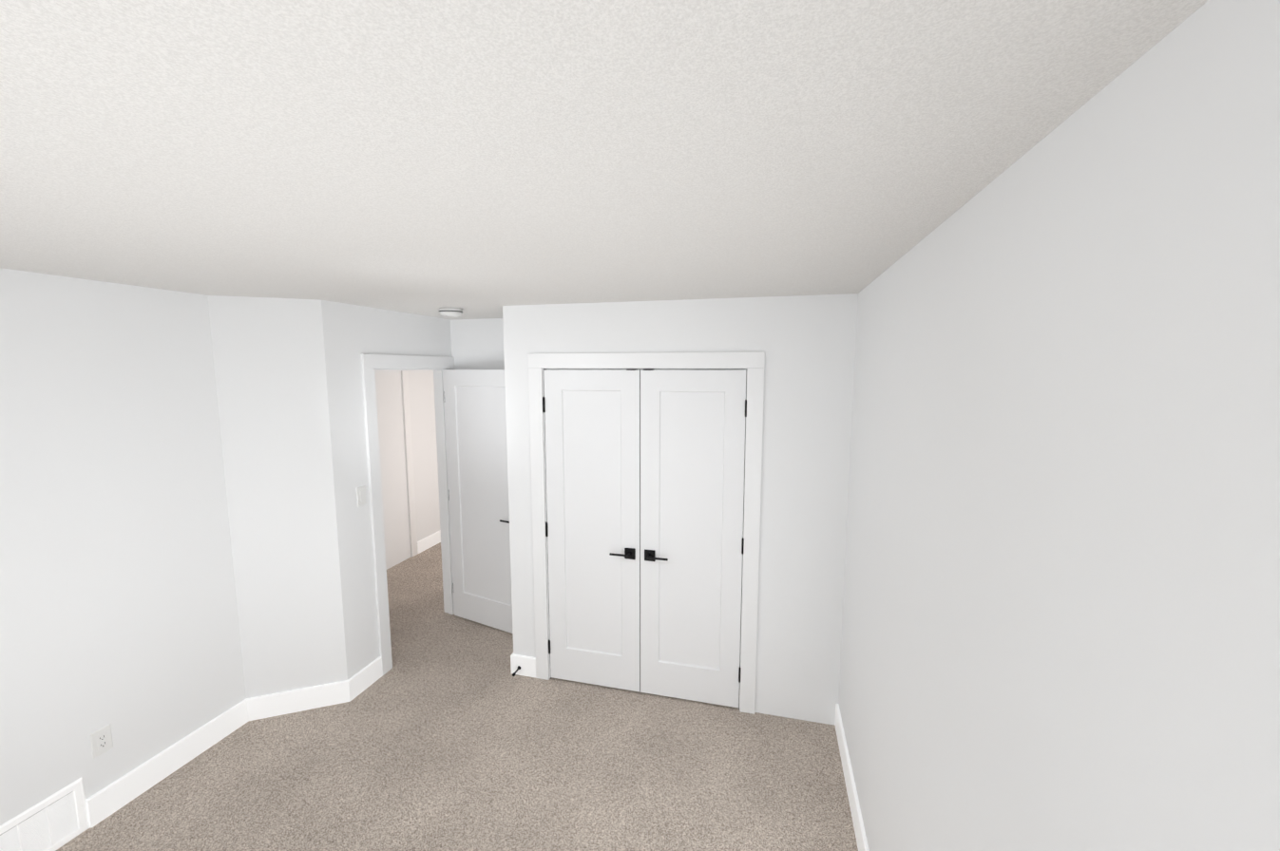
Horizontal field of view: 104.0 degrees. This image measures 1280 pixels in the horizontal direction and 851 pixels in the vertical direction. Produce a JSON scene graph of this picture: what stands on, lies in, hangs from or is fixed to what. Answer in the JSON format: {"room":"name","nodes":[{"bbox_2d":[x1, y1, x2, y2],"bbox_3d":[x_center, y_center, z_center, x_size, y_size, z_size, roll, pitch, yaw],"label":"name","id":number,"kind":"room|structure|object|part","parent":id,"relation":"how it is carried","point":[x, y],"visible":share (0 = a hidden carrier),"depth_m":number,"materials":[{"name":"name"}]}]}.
{"room":"empty bedroom","nodes":[
{"label":"empty bedroom","id":0,"kind":"room"},
{"bbox_2d":[0,267,246,825],"bbox_3d":[-2.725,0.680,1.354,0.115,2.435,3.015,2,7,14],"label":"wall","id":1,"kind":"structure","parent":0,"point":[118,607],"depth_m":2.27,"materials":[{"name":"paint"}]},
{"bbox_2d":[0,778,89,850],"bbox_3d":[-2.518,1.705,2.031,0.010,0.247,0.406,2,7,14],"label":"air vent","id":2,"kind":"object","parent":1,"relation":"in","point":[56,821],"visible":1,"depth_m":2.11,"materials":[{"name":"white metal"}]},
{"bbox_2d":[89,724,113,759],"bbox_3d":[-2.450,1.439,2.276,0.008,0.122,0.073,2,7,14],"label":"duplex electrical outlet","id":3,"kind":"object","parent":1,"relation":"attached to","point":[101,740],"visible":1,"depth_m":2.27,"materials":[{"name":"white plastic"}]},
{"bbox_2d":[85,656,382,828],"bbox_3d":[-2.099,1.675,2.789,0.449,0.135,1.263,2,7,14],"label":"baseboard","id":4,"kind":"structure","parent":1,"relation":"attached to","point":[109,800],"depth_m":2.75,"materials":[{"name":"white paint"}]},
{"bbox_2d":[207,295,451,698],"bbox_3d":[-1.585,0.275,4.926,0.550,2.435,4.515,2,7,14],"label":"wall","id":5,"kind":"structure","parent":0,"point":[288,376],"depth_m":2.91,"materials":[{"name":"paint"}]},
{"bbox_2d":[356,485,366,507],"bbox_3d":[-1.750,0.444,3.147,0.012,0.122,0.073,2,7,14],"label":"rocker light switch","id":6,"kind":"object","parent":5,"relation":"attached to","point":[361,495],"visible":1,"depth_m":3.14,"materials":[{"name":"white plastic"}]},
{"bbox_2d":[361,353,454,675],"bbox_3d":[-1.676,0.562,3.707,0.153,2.139,0.958,2,7,14],"label":"door frame","id":7,"kind":"structure","parent":5,"relation":"attached to","point":[370,363],"depth_m":3.36,"materials":[{"name":"white paint"}]},
{"bbox_2d":[443,369,512,633],"bbox_3d":[-1.197,0.587,3.876,0.777,2.027,0.148,3,7,28],"label":"entry door","id":8,"kind":"structure","parent":7,"relation":"in","point":[476,441],"depth_m":3.89,"materials":[{"name":"white paint"}]},
{"bbox_2d":[374,370,440,570],"bbox_3d":[-2.537,0.218,5.429,0.115,2.435,4.003,2,7,14],"label":"wall","id":9,"kind":"structure","parent":0,"point":[392,452],"depth_m":5.33,"materials":[{"name":"paint"}]},
{"bbox_2d":[401,370,418,557],"bbox_3d":[-2.591,0.419,4.969,0.018,2.139,0.950,2,7,14],"label":"door frame","id":10,"kind":"structure","parent":9,"relation":"attached to","point":[409,460],"depth_m":5.38,"materials":[{"name":"white paint"}]},
{"bbox_2d":[417,530,440,554],"bbox_3d":[-2.241,1.258,6.455,0.014,0.135,1.880,2,7,14],"label":"baseboard","id":11,"kind":"structure","parent":9,"relation":"attached to","point":[429,542],"depth_m":5.73,"materials":[{"name":"white paint"}]},
{"bbox_2d":[56,542,858,850],"bbox_3d":[-0.896,1.709,3.347,4.400,0.060,7.530,2,7,14],"label":"floor","id":12,"kind":"structure","parent":0,"point":[448,733],"depth_m":2.55,"materials":[{"name":"carpet"}]},
{"bbox_2d":[449,318,504,369],"bbox_3d":[-0.033,0.403,3.795,3.020,2.435,0.115,2,7,14],"label":"wall","id":13,"kind":"structure","parent":0,"point":[477,344],"depth_m":3.94,"materials":[{"name":"paint"}]},
{"bbox_2d":[502,305,529,656],"bbox_3d":[-0.715,0.429,3.560,0.115,2.435,0.680,2,7,14],"label":"wall","id":14,"kind":"structure","parent":0,"point":[514,444],"depth_m":3.22,"materials":[{"name":"paint"}]},
{"bbox_2d":[512,666,520,676],"bbox_3d":[-0.820,1.631,3.312,0.025,0.025,0.086,2,7,14],"label":"door stop","id":15,"kind":"object","parent":14,"relation":"attached to","point":[517,670],"visible":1,"depth_m":3.31,"materials":[{"name":"black metal"}]},
{"bbox_2d":[510,652,535,677],"bbox_3d":[-1.092,1.562,3.778,1.004,0.135,0.694,2,7,14],"label":"baseboard","id":16,"kind":"structure","parent":14,"relation":"attached to","point":[526,664],"depth_m":3.34,"materials":[{"name":"white paint"}]},
{"bbox_2d":[0,0,1208,319],"bbox_3d":[-0.896,-0.770,3.065,4.400,0.060,7.530,2,7,14],"label":"ceiling","id":17,"kind":"structure","parent":0,"point":[473,158],"depth_m":0.84,"materials":[{"name":"white paint"}]},
{"bbox_2d":[439,307,462,317],"bbox_3d":[-1.228,-0.735,3.248,0.147,0.051,0.147,2,7,14],"label":"smoke detector","id":18,"kind":"object","parent":17,"relation":"attached to","point":[451,312],"visible":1,"depth_m":3.20,"materials":[{"name":"white plastic"}]},
{"bbox_2d":[519,293,858,725],"bbox_3d":[0.211,0.489,3.036,1.940,2.435,0.115,2,7,14],"label":"wall","id":19,"kind":"structure","parent":0,"point":[806,344],"depth_m":2.82,"materials":[{"name":"paint"}]},
{"bbox_2d":[542,397,550,654],"bbox_3d":[-0.593,0.662,3.210,0.013,1.693,0.042,2,7,14],"label":"left closet door hinges","id":20,"kind":"object","parent":19,"relation":"attached to","point":[544,408],"visible":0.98,"depth_m":3.19,"materials":[{"name":"black metal"}]},
{"bbox_2d":[543,369,640,691],"bbox_3d":[-0.301,0.673,3.114,0.610,2.027,0.092,2,7,14],"label":"closet door","id":21,"kind":"structure","parent":19,"relation":"in","point":[592,439],"depth_m":3.12,"materials":[{"name":"white paint"}]},
{"bbox_3d":[-0.108,0.789,3.060,0.152,0.068,0.056,2,7,14],"label":"handle","id":22,"kind":"part","parent":21,"relation":"part of","materials":[{"name":"black metal"}]},
{"bbox_2d":[639,370,640,691],"bbox_3d":[0.003,0.678,3.067,0.001,2.025,0.034,2,7,14],"label":"left closet door edge","id":23,"kind":"object","parent":19,"relation":"attached to","point":[640,530],"visible":0.57,"depth_m":3.05,"materials":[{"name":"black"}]},
{"bbox_2d":[527,351,764,714],"bbox_3d":[0.013,0.668,3.104,1.268,2.063,0.122,2,7,14],"label":"door frame","id":24,"kind":"structure","parent":19,"relation":"attached to","point":[743,506],"depth_m":2.95,"materials":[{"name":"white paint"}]},
{"bbox_2d":[640,369,746,707],"bbox_3d":[0.295,0.690,2.963,0.610,2.027,0.092,2,7,14],"label":"closet door","id":25,"kind":"structure","parent":19,"relation":"in","point":[693,423],"depth_m":2.97,"materials":[{"name":"white paint"}]},
{"bbox_3d":[0.094,0.795,3.009,0.152,0.068,0.056,2,7,14],"label":"handle","id":26,"kind":"part","parent":25,"relation":"part of","materials":[{"name":"black metal"}]},
{"bbox_2d":[738,400,746,683],"bbox_3d":[0.599,0.696,2.908,0.013,1.693,0.042,2,7,14],"label":"right closet door hinges","id":27,"kind":"object","parent":19,"relation":"attached to","point":[742,544],"visible":1,"depth_m":2.89,"materials":[{"name":"black metal"}]},
{"bbox_2d":[838,0,1279,850],"bbox_3d":[0.820,0.689,1.275,0.115,2.435,4.380,2,7,14],"label":"wall","id":28,"kind":"structure","parent":0,"point":[1060,625],"depth_m":0.70,"materials":[{"name":"paint"}]},
{"bbox_2d":[834,704,869,850],"bbox_3d":[0.674,1.867,1.093,0.014,0.135,3.700,2,7,14],"label":"baseboard","id":29,"kind":"structure","parent":28,"relation":"attached to","point":[858,826],"depth_m":2.35,"materials":[{"name":"white paint"}]}
]}

